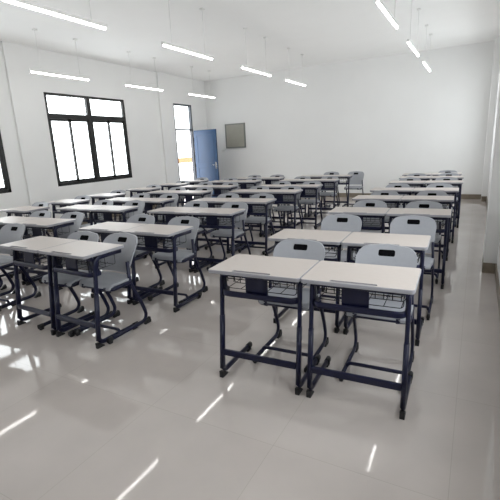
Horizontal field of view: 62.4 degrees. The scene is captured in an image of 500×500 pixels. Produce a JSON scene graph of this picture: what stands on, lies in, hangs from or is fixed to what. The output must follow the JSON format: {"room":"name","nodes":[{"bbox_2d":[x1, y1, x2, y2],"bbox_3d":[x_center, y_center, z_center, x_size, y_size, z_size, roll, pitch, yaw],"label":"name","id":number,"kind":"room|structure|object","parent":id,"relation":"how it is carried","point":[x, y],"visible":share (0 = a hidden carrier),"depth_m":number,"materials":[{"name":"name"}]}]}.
{"room":"classroom","nodes":[
{"label":"classroom","id":0,"kind":"room"},
{"bbox_2d":[0,41,206,217],"bbox_3d":[-4.585,-1.819,7.094,0.140,3.450,13.800,5,16,28],"label":"wall","id":1,"kind":"structure","parent":0,"point":[149,114],"depth_m":8.61,"materials":[{"name":"paint"}]},
{"bbox_2d":[0,132,11,193],"bbox_3d":[-4.944,-1.694,6.481,0.068,1.820,2.120,5,16,28],"label":"window","id":2,"kind":"structure","parent":1,"relation":"in","point":[7,188],"depth_m":7.44,"materials":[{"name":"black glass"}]},
{"bbox_2d":[43,92,131,186],"bbox_3d":[-3.481,-2.427,9.120,0.068,1.820,2.130,5,16,28],"label":"window","id":3,"kind":"structure","parent":1,"relation":"in","point":[89,118],"depth_m":9.04,"materials":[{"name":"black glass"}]},
{"bbox_2d":[173,103,218,197],"bbox_3d":[-1.519,-2.785,11.856,0.935,2.720,0.839,5,16,28],"label":"door","id":4,"kind":"structure","parent":1,"relation":"in","point":[205,152],"depth_m":12.13,"materials":[{"name":"blue metal"}]},
{"bbox_2d":[0,197,499,499],"bbox_3d":[-1.015,0.197,5.676,8.055,0.100,13.980,5,16,28],"label":"floor","id":5,"kind":"structure","parent":0,"point":[149,413],"depth_m":2.48,"materials":[{"name":"tile"}]},
{"bbox_2d":[0,223,40,310],"bbox_3d":[-2.576,0.158,4.290,0.407,0.795,0.513,4,16,26],"label":"chair","id":6,"kind":"object","parent":5,"relation":"on","point":[13,232],"visible":0.82,"depth_m":4.36,"materials":[{"name":"grey plastic"}]},
{"bbox_2d":[0,206,49,262],"bbox_3d":[-3.255,-0.249,6.136,0.596,0.750,0.462,4,16,26],"label":"student desk","id":7,"kind":"object","parent":5,"relation":"on","point":[17,211],"visible":0.51,"depth_m":5.95,"materials":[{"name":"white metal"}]},
{"bbox_2d":[0,216,52,284],"bbox_3d":[-2.868,-0.014,5.122,0.596,0.750,0.462,4,16,26],"label":"student desk","id":8,"kind":"object","parent":5,"relation":"on","point":[10,219],"visible":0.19,"depth_m":4.96,"materials":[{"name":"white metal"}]},
{"bbox_2d":[9,210,63,277],"bbox_3d":[-2.766,-0.074,5.251,0.407,0.795,0.513,4,16,26],"label":"chair","id":9,"kind":"object","parent":5,"relation":"on","point":[43,213],"visible":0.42,"depth_m":5.33,"materials":[{"name":"grey plastic"}]},
{"bbox_2d":[25,202,50,256],"bbox_3d":[-3.296,-0.304,6.271,0.407,0.795,0.513,4,16,26],"label":"chair","id":10,"kind":"object","parent":5,"relation":"on","point":[39,204],"visible":0.21,"depth_m":6.36,"materials":[{"name":"grey plastic"}]},
{"bbox_2d":[12,218,76,289],"bbox_3d":[-2.331,0.027,4.857,0.596,0.750,0.462,4,16,26],"label":"student desk","id":11,"kind":"object","parent":5,"relation":"on","point":[38,224],"visible":0.65,"depth_m":4.70,"materials":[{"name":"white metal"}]},
{"bbox_2d":[26,228,69,236],"bbox_3d":[-2.346,-0.239,4.787,0.481,0.105,0.220,4,16,26],"label":"basket","id":12,"kind":"object","parent":11,"relation":"on","point":[36,232],"depth_m":4.69,"materials":[{"name":"black metal"}]},
{"bbox_2d":[0,236,94,335],"bbox_3d":[-1.799,0.291,3.700,0.554,0.750,0.462,6,16,30],"label":"student desk","id":13,"kind":"object","parent":5,"relation":"on","point":[30,247],"visible":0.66,"depth_m":3.55,"materials":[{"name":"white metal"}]},
{"bbox_2d":[17,251,63,263],"bbox_3d":[-1.814,0.026,3.631,0.447,0.105,0.220,6,16,30],"label":"basket","id":14,"kind":"object","parent":13,"relation":"on","point":[28,257],"depth_m":3.54,"materials":[{"name":"black metal"}]},
{"bbox_2d":[39,212,83,283],"bbox_3d":[-2.239,-0.029,4.968,0.407,0.795,0.513,4,16,26],"label":"chair","id":15,"kind":"object","parent":5,"relation":"on","point":[78,216],"visible":0.39,"depth_m":5.03,"materials":[{"name":"grey plastic"}]},
{"bbox_2d":[47,199,89,227],"bbox_3d":[-2.935,-0.443,6.845,0.596,0.750,0.462,4,16,26],"label":"student desk","id":16,"kind":"object","parent":5,"relation":"on","point":[65,202],"visible":0.43,"depth_m":6.69,"materials":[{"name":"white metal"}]},
{"bbox_2d":[37,231,112,336],"bbox_3d":[-1.574,0.272,3.643,0.407,0.795,0.513,4,16,26],"label":"chair","id":17,"kind":"object","parent":5,"relation":"on","point":[66,280],"visible":0.59,"depth_m":3.67,"materials":[{"name":"grey plastic"}]},
{"bbox_2d":[56,205,105,258],"bbox_3d":[-2.370,-0.259,6.003,0.596,0.750,0.462,4,16,26],"label":"student desk","id":18,"kind":"object","parent":5,"relation":"on","point":[74,208],"visible":0.45,"depth_m":5.78,"materials":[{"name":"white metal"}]},
{"bbox_2d":[38,240,137,348],"bbox_3d":[-1.317,0.338,3.422,0.554,0.750,0.462,6,16,30],"label":"student desk","id":19,"kind":"object","parent":5,"relation":"on","point":[72,252],"visible":0.98,"depth_m":3.26,"materials":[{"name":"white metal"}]},
{"bbox_2d":[57,255,114,270],"bbox_3d":[-1.332,0.072,3.353,0.447,0.105,0.220,6,16,30],"label":"basket","id":20,"kind":"object","parent":19,"relation":"on","point":[71,264],"depth_m":3.26,"materials":[{"name":"black metal"}]},
{"bbox_2d":[80,199,112,241],"bbox_3d":[-2.268,-0.319,6.131,0.407,0.795,0.513,4,16,26],"label":"chair","id":21,"kind":"object","parent":5,"relation":"on","point":[100,202],"visible":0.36,"depth_m":6.21,"materials":[{"name":"grey plastic"}]},
{"bbox_2d":[88,193,125,221],"bbox_3d":[-2.561,-0.643,7.570,0.596,0.750,0.462,4,16,26],"label":"student desk","id":22,"kind":"object","parent":5,"relation":"on","point":[102,196],"visible":0.45,"depth_m":7.39,"materials":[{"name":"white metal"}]},
{"bbox_2d":[74,232,150,343],"bbox_3d":[-1.188,0.293,3.485,0.407,0.795,0.513,5,16,28],"label":"chair","id":23,"kind":"object","parent":5,"relation":"on","point":[108,282],"visible":0.87,"depth_m":3.50,"materials":[{"name":"grey plastic"}]},
{"bbox_2d":[86,205,146,260],"bbox_3d":[-1.833,-0.218,5.737,0.596,0.750,0.462,4,16,26],"label":"student desk","id":24,"kind":"object","parent":5,"relation":"on","point":[107,211],"visible":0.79,"depth_m":5.56,"materials":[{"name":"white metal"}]},
{"bbox_2d":[97,212,133,219],"bbox_3d":[-1.848,-0.484,5.667,0.481,0.105,0.220,4,16,26],"label":"basket","id":25,"kind":"object","parent":24,"relation":"on","point":[106,215],"depth_m":5.55,"materials":[{"name":"black metal"}]},
{"bbox_2d":[79,222,157,303],"bbox_3d":[-1.363,0.112,4.330,0.572,0.750,0.462,5,16,27],"label":"student desk","id":26,"kind":"object","parent":5,"relation":"on","point":[104,229],"visible":0.27,"depth_m":4.16,"materials":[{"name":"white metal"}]},
{"bbox_2d":[105,197,141,205],"bbox_3d":[-2.005,-0.459,6.732,0.596,0.750,0.462,4,16,26],"label":"student desk","id":27,"kind":"object","parent":5,"relation":"on","point":[118,201],"visible":0.12,"depth_m":6.55,"materials":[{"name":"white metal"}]},
{"bbox_2d":[119,200,152,255],"bbox_3d":[-1.732,-0.278,5.866,0.407,0.795,0.513,4,16,26],"label":"chair","id":28,"kind":"object","parent":5,"relation":"on","point":[141,204],"visible":0.34,"depth_m":5.94,"materials":[{"name":"grey plastic"}]},
{"bbox_2d":[109,214,164,293],"bbox_3d":[-1.272,0.044,4.491,0.407,0.795,0.513,4,16,26],"label":"chair","id":29,"kind":"object","parent":5,"relation":"on","point":[142,218],"visible":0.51,"depth_m":4.55,"materials":[{"name":"grey plastic"}]},
{"bbox_2d":[126,188,165,222],"bbox_3d":[-2.117,-0.881,8.434,0.596,0.750,0.462,4,16,26],"label":"student desk","id":30,"kind":"object","parent":5,"relation":"on","point":[138,190],"visible":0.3,"depth_m":8.23,"materials":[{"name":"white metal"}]},
{"bbox_2d":[132,198,175,248],"bbox_3d":[-1.469,-0.419,6.467,0.596,0.750,0.462,4,16,26],"label":"student desk","id":31,"kind":"object","parent":5,"relation":"on","point":[149,202],"visible":0.34,"depth_m":6.27,"materials":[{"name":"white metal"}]},
{"bbox_2d":[121,224,201,312],"bbox_3d":[-0.852,0.154,4.067,0.572,0.750,0.462,5,16,27],"label":"student desk","id":32,"kind":"object","parent":5,"relation":"on","point":[150,232],"visible":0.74,"depth_m":3.89,"materials":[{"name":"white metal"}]},
{"bbox_2d":[137,237,185,247],"bbox_3d":[-0.867,-0.112,3.997,0.462,0.105,0.220,5,16,27],"label":"basket","id":33,"kind":"object","parent":32,"relation":"on","point":[149,242],"depth_m":3.89,"materials":[{"name":"black metal"}]},
{"bbox_2d":[146,190,183,215],"bbox_3d":[-1.516,-0.710,7.639,0.596,0.750,0.462,4,16,26],"label":"student desk","id":34,"kind":"object","parent":5,"relation":"on","point":[158,193],"visible":0.2,"depth_m":7.49,"materials":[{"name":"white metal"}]},
{"bbox_2d":[155,193,178,242],"bbox_3d":[-1.376,-0.474,6.578,0.407,0.795,0.513,4,16,26],"label":"chair","id":35,"kind":"object","parent":5,"relation":"on","point":[170,195],"visible":0.27,"depth_m":6.62,"materials":[{"name":"grey plastic"}]},
{"bbox_2d":[160,183,189,189],"bbox_3d":[-1.649,-1.098,9.210,0.596,0.750,0.462,4,16,26],"label":"student desk","id":36,"kind":"object","parent":5,"relation":"on","point":[169,185],"visible":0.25,"depth_m":9.02,"materials":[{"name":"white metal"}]},
{"bbox_2d":[148,216,207,303],"bbox_3d":[-0.754,0.089,4.213,0.407,0.795,0.513,4,16,26],"label":"chair","id":37,"kind":"object","parent":5,"relation":"on","point":[182,255],"visible":0.73,"depth_m":4.22,"materials":[{"name":"grey plastic"}]},
{"bbox_2d":[147,207,208,272],"bbox_3d":[-0.903,-0.153,5.299,0.596,0.750,0.462,4,16,26],"label":"student desk","id":38,"kind":"object","parent":5,"relation":"on","point":[169,213],"visible":0.52,"depth_m":5.14,"materials":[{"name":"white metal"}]},
{"bbox_2d":[170,201,213,266],"bbox_3d":[-0.792,-0.218,5.445,0.407,0.795,0.513,4,16,26],"label":"chair","id":39,"kind":"object","parent":5,"relation":"on","point":[201,204],"visible":0.33,"depth_m":5.49,"materials":[{"name":"grey plastic"}]},
{"bbox_2d":[173,190,216,235],"bbox_3d":[-0.979,-0.670,7.374,0.596,0.750,0.462,4,16,26],"label":"student desk","id":40,"kind":"object","parent":5,"relation":"on","point":[188,194],"visible":0.58,"depth_m":7.21,"materials":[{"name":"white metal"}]},
{"bbox_2d":[180,185,209,224],"bbox_3d":[-1.080,-0.933,8.442,0.596,0.750,0.462,4,16,26],"label":"student desk","id":41,"kind":"object","parent":5,"relation":"on","point":[187,187],"visible":0.12,"depth_m":8.26,"materials":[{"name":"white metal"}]},
{"bbox_2d":[193,187,214,233],"bbox_3d":[-0.904,-0.716,7.450,0.407,0.795,0.513,4,16,26],"label":"chair","id":42,"kind":"object","parent":5,"relation":"on","point":[199,188],"visible":0.26,"depth_m":7.52,"materials":[{"name":"grey plastic"}]},
{"bbox_2d":[190,198,241,253],"bbox_3d":[-0.485,-0.377,6.111,0.596,0.750,0.462,4,16,26],"label":"student desk","id":43,"kind":"object","parent":5,"relation":"on","point":[211,202],"visible":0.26,"depth_m":5.95,"materials":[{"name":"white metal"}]},
{"bbox_2d":[187,208,245,272],"bbox_3d":[-0.366,-0.113,5.034,0.596,0.750,0.462,4,16,26],"label":"student desk","id":44,"kind":"object","parent":5,"relation":"on","point":[211,214],"visible":0.73,"depth_m":4.86,"materials":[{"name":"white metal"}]},
{"bbox_2d":[197,215,239,224],"bbox_3d":[-0.381,-0.378,4.964,0.481,0.105,0.220,4,16,26],"label":"basket","id":45,"kind":"object","parent":44,"relation":"on","point":[209,220],"depth_m":4.86,"materials":[{"name":"black metal"}]},
{"bbox_2d":[205,185,237,224],"bbox_3d":[-0.544,-0.892,8.176,0.596,0.750,0.462,4,16,26],"label":"student desk","id":46,"kind":"object","parent":5,"relation":"on","point":[217,189],"visible":0.27,"depth_m":7.99,"materials":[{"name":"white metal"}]},
{"bbox_2d":[205,193,242,250],"bbox_3d":[-0.401,-0.433,6.227,0.407,0.795,0.513,4,16,26],"label":"chair","id":47,"kind":"object","parent":5,"relation":"on","point":[225,195],"visible":0.33,"depth_m":6.31,"materials":[{"name":"grey plastic"}]},
{"bbox_2d":[207,202,250,270],"bbox_3d":[-0.261,-0.173,5.161,0.407,0.795,0.513,4,16,25],"label":"chair","id":48,"kind":"object","parent":5,"relation":"on","point":[220,233],"visible":0.72,"depth_m":5.17,"materials":[{"name":"grey plastic"}]},
{"bbox_2d":[232,180,261,215],"bbox_3d":[-0.059,-1.141,9.074,0.596,0.750,0.462,4,16,26],"label":"student desk","id":49,"kind":"object","parent":5,"relation":"on","point":[242,183],"visible":0.38,"depth_m":8.88,"materials":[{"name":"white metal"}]},
{"bbox_2d":[228,189,270,236],"bbox_3d":[0.009,-0.647,7.091,0.596,0.750,0.462,4,16,26],"label":"student desk","id":50,"kind":"object","parent":5,"relation":"on","point":[245,193],"visible":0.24,"depth_m":6.90,"materials":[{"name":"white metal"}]},
{"bbox_2d":[226,198,275,255],"bbox_3d":[0.052,-0.336,5.846,0.596,0.750,0.462,4,16,26],"label":"student desk","id":51,"kind":"object","parent":5,"relation":"on","point":[250,202],"visible":0.63,"depth_m":5.64,"materials":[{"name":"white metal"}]},
{"bbox_2d":[238,193,274,254],"bbox_3d":[0.109,-0.389,5.953,0.407,0.795,0.513,4,16,26],"label":"chair","id":52,"kind":"object","parent":5,"relation":"on","point":[249,220],"visible":0.59,"depth_m":5.97,"materials":[{"name":"grey plastic"}]},
{"bbox_2d":[245,185,271,233],"bbox_3d":[0.092,-0.692,7.163,0.407,0.795,0.513,4,16,26],"label":"chair","id":53,"kind":"object","parent":5,"relation":"on","point":[260,186],"visible":0.16,"depth_m":7.26,"materials":[{"name":"grey plastic"}]},
{"bbox_2d":[208,254,320,394],"bbox_3d":[0.122,0.448,2.705,0.596,0.750,0.462,4,16,26],"label":"student desk","id":54,"kind":"object","parent":5,"relation":"on","point":[257,270],"visible":0.96,"depth_m":2.54,"materials":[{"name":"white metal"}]},
{"bbox_2d":[226,276,306,295],"bbox_3d":[0.108,0.183,2.635,0.481,0.105,0.220,4,16,26],"label":"basket","id":55,"kind":"object","parent":54,"relation":"on","point":[297,285],"depth_m":2.59,"materials":[{"name":"black metal"}]},
{"bbox_2d":[261,177,284,211],"bbox_3d":[0.498,-1.308,9.633,0.596,0.750,0.462,4,16,26],"label":"student desk","id":56,"kind":"object","parent":5,"relation":"on","point":[267,180],"visible":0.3,"depth_m":9.43,"materials":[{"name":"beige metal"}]},
{"bbox_2d":[257,184,292,225],"bbox_3d":[0.454,-0.836,7.760,0.596,0.750,0.462,4,16,26],"label":"student desk","id":57,"kind":"object","parent":5,"relation":"on","point":[273,186],"visible":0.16,"depth_m":7.56,"materials":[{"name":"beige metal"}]},
{"bbox_2d":[268,181,292,225],"bbox_3d":[0.537,-0.881,7.832,0.407,0.795,0.513,4,16,26],"label":"chair","id":58,"kind":"object","parent":5,"relation":"on","point":[279,182],"visible":0.26,"depth_m":7.93,"materials":[{"name":"grey plastic"}]},
{"bbox_2d":[260,189,302,236],"bbox_3d":[0.545,-0.606,6.826,0.596,0.750,0.462,4,16,26],"label":"student desk","id":59,"kind":"object","parent":5,"relation":"on","point":[278,194],"visible":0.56,"depth_m":6.62,"materials":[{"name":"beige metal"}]},
{"bbox_2d":[271,185,302,235],"bbox_3d":[0.620,-0.652,6.903,0.407,0.795,0.513,4,16,26],"label":"chair","id":60,"kind":"object","parent":5,"relation":"on","point":[281,208],"visible":0.66,"depth_m":6.93,"materials":[{"name":"grey plastic"}]},
{"bbox_2d":[253,239,328,371],"bbox_3d":[0.292,0.362,2.922,0.407,0.795,0.513,4,16,26],"label":"chair","id":61,"kind":"object","parent":5,"relation":"on","point":[292,248],"visible":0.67,"depth_m":2.97,"materials":[{"name":"grey plastic"}]},
{"bbox_2d":[280,179,311,216],"bbox_3d":[0.974,-1.109,8.748,0.596,0.750,0.462,4,16,26],"label":"student desk","id":62,"kind":"object","parent":5,"relation":"on","point":[292,181],"visible":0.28,"depth_m":8.54,"materials":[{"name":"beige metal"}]},
{"bbox_2d":[287,184,322,228],"bbox_3d":[0.990,-0.795,7.494,0.596,0.750,0.462,4,16,26],"label":"student desk","id":63,"kind":"object","parent":5,"relation":"on","point":[304,187],"visible":0.64,"depth_m":7.30,"materials":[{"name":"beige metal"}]},
{"bbox_2d":[296,181,322,227],"bbox_3d":[1.074,-0.841,7.567,0.407,0.795,0.513,4,16,26],"label":"chair","id":64,"kind":"object","parent":5,"relation":"on","point":[301,201],"visible":0.63,"depth_m":7.59,"materials":[{"name":"grey plastic"}]},
{"bbox_2d":[268,229,351,332],"bbox_3d":[0.522,0.232,3.491,0.596,0.750,0.462,4,16,26],"label":"student desk","id":65,"kind":"object","parent":5,"relation":"on","point":[334,239],"visible":0.41,"depth_m":3.30,"materials":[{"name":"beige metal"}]},
{"bbox_2d":[325,246,342,256],"bbox_3d":[0.508,-0.034,3.421,0.481,0.105,0.220,4,16,26],"label":"basket","id":66,"kind":"object","parent":65,"relation":"on","point":[337,248],"depth_m":3.24,"materials":[{"name":"black metal"}]},
{"bbox_2d":[298,175,326,207],"bbox_3d":[1.463,-1.349,9.611,0.596,0.750,0.462,4,16,26],"label":"student desk","id":67,"kind":"object","parent":5,"relation":"on","point":[310,176],"visible":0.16,"depth_m":9.39,"materials":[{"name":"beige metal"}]},
{"bbox_2d":[306,179,339,216],"bbox_3d":[1.511,-1.069,8.483,0.596,0.750,0.462,4,16,26],"label":"student desk","id":68,"kind":"object","parent":5,"relation":"on","point":[323,181],"visible":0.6,"depth_m":8.28,"materials":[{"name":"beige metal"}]},
{"bbox_2d":[314,176,338,216],"bbox_3d":[1.594,-1.114,8.555,0.407,0.795,0.513,4,16,26],"label":"chair","id":69,"kind":"object","parent":5,"relation":"on","point":[328,194],"visible":0.5,"depth_m":8.57,"materials":[{"name":"grey plastic"}]},
{"bbox_2d":[323,175,352,207],"bbox_3d":[2.000,-1.309,9.346,0.596,0.750,0.462,4,16,26],"label":"student desk","id":70,"kind":"object","parent":5,"relation":"on","point":[347,177],"visible":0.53,"depth_m":9.13,"materials":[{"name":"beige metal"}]},
{"bbox_2d":[321,214,361,298],"bbox_3d":[0.815,0.093,3.893,0.407,0.795,0.513,4,16,26],"label":"chair","id":71,"kind":"object","parent":5,"relation":"on","point":[337,222],"visible":0.4,"depth_m":3.95,"materials":[{"name":"grey plastic"}]},
{"bbox_2d":[342,171,363,206],"bbox_3d":[2.401,-1.404,9.554,0.407,0.795,0.513,4,16,26],"label":"chair","id":72,"kind":"object","parent":5,"relation":"on","point":[357,178],"visible":0.77,"depth_m":9.59,"materials":[{"name":"grey plastic"}]},
{"bbox_2d":[328,207,389,248],"bbox_3d":[1.215,-0.078,4.591,0.596,0.750,0.462,4,16,26],"label":"student desk","id":73,"kind":"object","parent":5,"relation":"on","point":[362,212],"visible":0.48,"depth_m":4.37,"materials":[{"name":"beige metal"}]},
{"bbox_2d":[363,218,380,225],"bbox_3d":[1.201,-0.344,4.521,0.481,0.105,0.220,4,16,26],"label":"basket","id":74,"kind":"object","parent":73,"relation":"on","point":[366,219],"depth_m":4.38,"materials":[{"name":"black metal"}]},
{"bbox_2d":[301,261,420,419],"bbox_3d":[0.660,0.488,2.441,0.596,0.750,0.462,4,16,26],"label":"student desk","id":75,"kind":"object","parent":5,"relation":"on","point":[356,280],"visible":1,"depth_m":2.27,"materials":[{"name":"laminate"}]},
{"bbox_2d":[317,286,405,308],"bbox_3d":[0.645,0.223,2.371,0.481,0.105,0.220,4,16,26],"label":"basket","id":76,"kind":"object","parent":75,"relation":"on","point":[322,288],"depth_m":2.32,"materials":[{"name":"black metal"}]},
{"bbox_2d":[353,200,386,250],"bbox_3d":[1.336,-0.147,4.751,0.407,0.795,0.513,4,16,26],"label":"chair","id":77,"kind":"object","parent":5,"relation":"on","point":[365,203],"visible":0.3,"depth_m":4.80,"materials":[{"name":"grey plastic"}]},
{"bbox_2d":[338,244,416,381],"bbox_3d":[0.835,0.403,2.653,0.407,0.795,0.513,4,16,26],"label":"chair","id":78,"kind":"object","parent":5,"relation":"on","point":[375,254],"visible":0.58,"depth_m":2.70,"materials":[{"name":"grey plastic"}]},
{"bbox_2d":[352,195,402,249],"bbox_3d":[1.708,-0.338,5.532,0.596,0.750,0.462,4,16,26],"label":"student desk","id":79,"kind":"object","parent":5,"relation":"on","point":[387,199],"visible":0.38,"depth_m":5.33,"materials":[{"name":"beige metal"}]},
{"bbox_2d":[371,190,398,223],"bbox_3d":[1.785,-0.385,5.612,0.407,0.795,0.513,4,16,26],"label":"chair","id":80,"kind":"object","parent":5,"relation":"on","point":[383,192],"visible":0.22,"depth_m":5.66,"materials":[{"name":"grey plastic"}]},
{"bbox_2d":[341,232,430,345],"bbox_3d":[1.059,0.272,3.225,0.596,0.750,0.462,4,16,26],"label":"student desk","id":81,"kind":"object","parent":5,"relation":"on","point":[357,240],"visible":0.69,"depth_m":3.05,"materials":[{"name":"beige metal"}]},
{"bbox_2d":[352,248,419,262],"bbox_3d":[1.044,0.007,3.155,0.481,0.105,0.220,4,16,26],"label":"chair","id":82,"kind":"object","parent":81,"relation":"on","point":[355,250],"depth_m":3.16,"materials":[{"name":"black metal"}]},
{"bbox_2d":[370,188,413,228],"bbox_3d":[2.177,-0.564,6.345,0.596,0.750,0.462,4,16,26],"label":"student desk","id":83,"kind":"object","parent":5,"relation":"on","point":[407,191],"visible":0.2,"depth_m":6.11,"materials":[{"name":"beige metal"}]},
{"bbox_2d":[385,183,410,232],"bbox_3d":[2.256,-0.610,6.419,0.407,0.795,0.513,4,16,26],"label":"chair","id":84,"kind":"object","parent":5,"relation":"on","point":[398,185],"visible":0.17,"depth_m":6.50,"materials":[{"name":"grey plastic"}]},
{"bbox_2d":[389,180,425,193],"bbox_3d":[2.770,-0.832,7.298,0.572,0.750,0.462,4,16,26],"label":"student desk","id":85,"kind":"object","parent":5,"relation":"on","point":[410,183],"visible":0.28,"depth_m":7.06,"materials":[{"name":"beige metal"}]},
{"bbox_2d":[399,177,420,194],"bbox_3d":[2.821,-0.880,7.386,0.407,0.795,0.513,4,16,26],"label":"chair","id":86,"kind":"object","parent":5,"relation":"on","point":[406,178],"visible":0.16,"depth_m":7.46,"materials":[{"name":"grey plastic"}]},
{"bbox_2d":[386,215,436,319],"bbox_3d":[1.401,0.130,3.636,0.407,0.795,0.513,4,16,26],"label":"chair","id":87,"kind":"object","parent":5,"relation":"on","point":[413,224],"visible":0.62,"depth_m":3.69,"materials":[{"name":"grey plastic"}]},
{"bbox_2d":[386,208,451,288],"bbox_3d":[1.754,-0.038,4.330,0.596,0.750,0.462,4,16,26],"label":"student desk","id":88,"kind":"object","parent":5,"relation":"on","point":[436,214],"visible":0.56,"depth_m":4.11,"materials":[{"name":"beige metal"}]},
{"bbox_2d":[405,201,442,283],"bbox_3d":[1.850,-0.103,4.475,0.407,0.795,0.513,4,16,26],"label":"chair","id":89,"kind":"object","parent":5,"relation":"on","point":[418,204],"visible":0.37,"depth_m":4.52,"materials":[{"name":"grey plastic"}]},
{"bbox_2d":[400,195,453,260],"bbox_3d":[2.244,-0.297,5.266,0.596,0.750,0.462,4,16,26],"label":"student desk","id":90,"kind":"object","parent":5,"relation":"on","point":[406,199],"visible":0.39,"depth_m":5.05,"materials":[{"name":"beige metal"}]},
{"bbox_2d":[416,190,447,258],"bbox_3d":[2.321,-0.344,5.347,0.407,0.795,0.513,4,16,26],"label":"chair","id":91,"kind":"object","parent":5,"relation":"on","point":[432,192],"visible":0.26,"depth_m":5.42,"materials":[{"name":"grey plastic"}]},
{"bbox_2d":[412,188,458,242],"bbox_3d":[2.714,-0.524,6.080,0.596,0.750,0.462,4,16,26],"label":"student desk","id":92,"kind":"object","parent":5,"relation":"on","point":[453,191],"visible":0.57,"depth_m":5.85,"materials":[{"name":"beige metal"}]},
{"bbox_2d":[426,183,452,241],"bbox_3d":[2.793,-0.570,6.154,0.407,0.795,0.513,4,16,26],"label":"chair","id":93,"kind":"object","parent":5,"relation":"on","point":[438,185],"visible":0.31,"depth_m":6.23,"materials":[{"name":"grey plastic"}]},
{"bbox_2d":[425,180,462,227],"bbox_3d":[3.285,-0.793,7.043,0.572,0.750,0.462,4,16,26],"label":"student desk","id":94,"kind":"object","parent":5,"relation":"on","point":[458,183],"visible":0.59,"depth_m":6.81,"materials":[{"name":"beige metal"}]},
{"bbox_2d":[435,177,457,226],"bbox_3d":[3.358,-0.839,7.121,0.407,0.795,0.513,4,16,26],"label":"chair","id":95,"kind":"object","parent":5,"relation":"on","point":[440,178],"visible":0.24,"depth_m":7.18,"materials":[{"name":"grey plastic"}]},
{"bbox_2d":[430,176,463,217],"bbox_3d":[3.720,-1.016,7.846,0.554,0.750,0.462,4,16,26],"label":"student desk","id":96,"kind":"object","parent":5,"relation":"on","point":[432,177],"visible":0.24,"depth_m":7.65,"materials":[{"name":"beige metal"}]},
{"bbox_2d":[0,0,499,80],"bbox_3d":[-1.182,-3.253,4.811,8.055,0.120,13.980,5,16,28],"label":"ceiling","id":97,"kind":"structure","parent":0,"point":[324,31],"depth_m":7.26,"materials":[{"name":"paint"}]},
{"bbox_2d":[2,0,107,29],"bbox_3d":[-1.863,-2.594,3.947,0.060,0.673,1.180,5,16,28],"label":"ceiling light","id":98,"kind":"object","parent":97,"relation":"hanging from","point":[23,3],"visible":1,"depth_m":3.98,"materials":[{"name":"white plastic"}]},
{"bbox_2d":[29,29,89,80],"bbox_3d":[-3.243,-3.296,7.011,0.060,0.673,1.180,5,16,28],"label":"ceiling light","id":99,"kind":"object","parent":97,"relation":"hanging from","point":[31,70],"visible":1,"depth_m":7.01,"materials":[{"name":"white plastic"}]},
{"bbox_2d":[124,51,162,90],"bbox_3d":[-2.264,-3.787,8.779,0.060,0.673,1.180,5,16,28],"label":"ceiling light","id":100,"kind":"object","parent":97,"relation":"hanging from","point":[128,52],"visible":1,"depth_m":8.77,"materials":[{"name":"white plastic"}]},
{"bbox_2d":[161,0,212,59],"bbox_3d":[-0.865,-3.094,5.750,0.060,0.673,1.180,5,16,28],"label":"ceiling light","id":101,"kind":"object","parent":97,"relation":"hanging from","point":[165,44],"visible":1,"depth_m":5.75,"materials":[{"name":"white plastic"}]},
{"bbox_2d":[188,66,214,97],"bbox_3d":[-1.247,-4.297,10.615,0.060,0.673,1.180,5,16,28],"label":"ceiling light","id":102,"kind":"object","parent":97,"relation":"hanging from","point":[189,93],"visible":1,"depth_m":10.64,"materials":[{"name":"white plastic"}]},
{"bbox_2d":[240,27,271,76],"bbox_3d":[0.115,-3.585,7.517,0.060,0.673,1.180,5,16,28],"label":"ceiling light","id":103,"kind":"object","parent":97,"relation":"hanging from","point":[245,28],"visible":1,"depth_m":7.47,"materials":[{"name":"white plastic"}]},
{"bbox_2d":[375,0,398,28],"bbox_3d":[1.514,-2.893,4.488,0.060,0.673,1.180,5,16,28],"label":"ceiling light","id":104,"kind":"object","parent":97,"relation":"hanging from","point":[379,3],"visible":1,"depth_m":4.48,"materials":[{"name":"white plastic"}]},
{"bbox_2d":[407,3,420,56],"bbox_3d":[2.493,-3.384,6.256,0.060,0.673,1.180,5,16,28],"label":"ceiling light","id":105,"kind":"object","parent":97,"relation":"hanging from","point":[409,42],"visible":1,"depth_m":6.23,"materials":[{"name":"white plastic"}]},
{"bbox_2d":[204,41,494,193],"bbox_3d":[2.115,-3.167,11.178,7.925,3.450,0.090,5,16,28],"label":"wall","id":106,"kind":"structure","parent":0,"point":[384,118],"depth_m":10.63,"materials":[{"name":"paint"}]},
{"bbox_2d":[225,123,245,147],"bbox_3d":[-0.441,-3.438,12.441,0.680,0.710,0.041,5,16,28],"label":"wall panel","id":107,"kind":"object","parent":106,"relation":"attached to","point":[235,136],"visible":1,"depth_m":12.43,"materials":[{"name":"grey metal"}]},
{"bbox_2d":[320,193,480,198],"bbox_3d":[2.116,-1.544,11.568,7.625,0.115,0.012,5,16,28],"label":"baseboard","id":108,"kind":"structure","parent":106,"relation":"attached to","point":[463,196],"depth_m":9.98,"materials":[{"name":"tile"}]},
{"bbox_2d":[481,37,499,282],"bbox_3d":[2.300,-1.237,3.447,0.345,3.450,13.810,5,16,28],"label":"wall","id":109,"kind":"structure","parent":0,"point":[490,183],"depth_m":4.48,"materials":[{"name":"paint"}]},
{"bbox_2d":[481,196,499,317],"bbox_3d":[2.194,0.413,3.752,0.131,0.115,13.450,5,16,28],"label":"baseboard","id":110,"kind":"structure","parent":109,"relation":"attached to","point":[491,268],"depth_m":4.50,"materials":[{"name":"tile"}]},
{"label":"outside","id":111,"kind":"structure","parent":0,"visible":0},
{"bbox_3d":[-1.622,-2.338,15.955,3.000,0.110,8.300,5,16,28],"label":"ground","id":112,"kind":"structure","parent":111,"visible":0},
{"bbox_2d":[179,157,192,178],"bbox_3d":[-2.076,-2.884,15.526,0.100,1.200,6.200,5,16,28],"label":"gallery railing","id":113,"kind":"object","parent":112,"relation":"on","point":[186,159],"visible":0.02,"depth_m":14.95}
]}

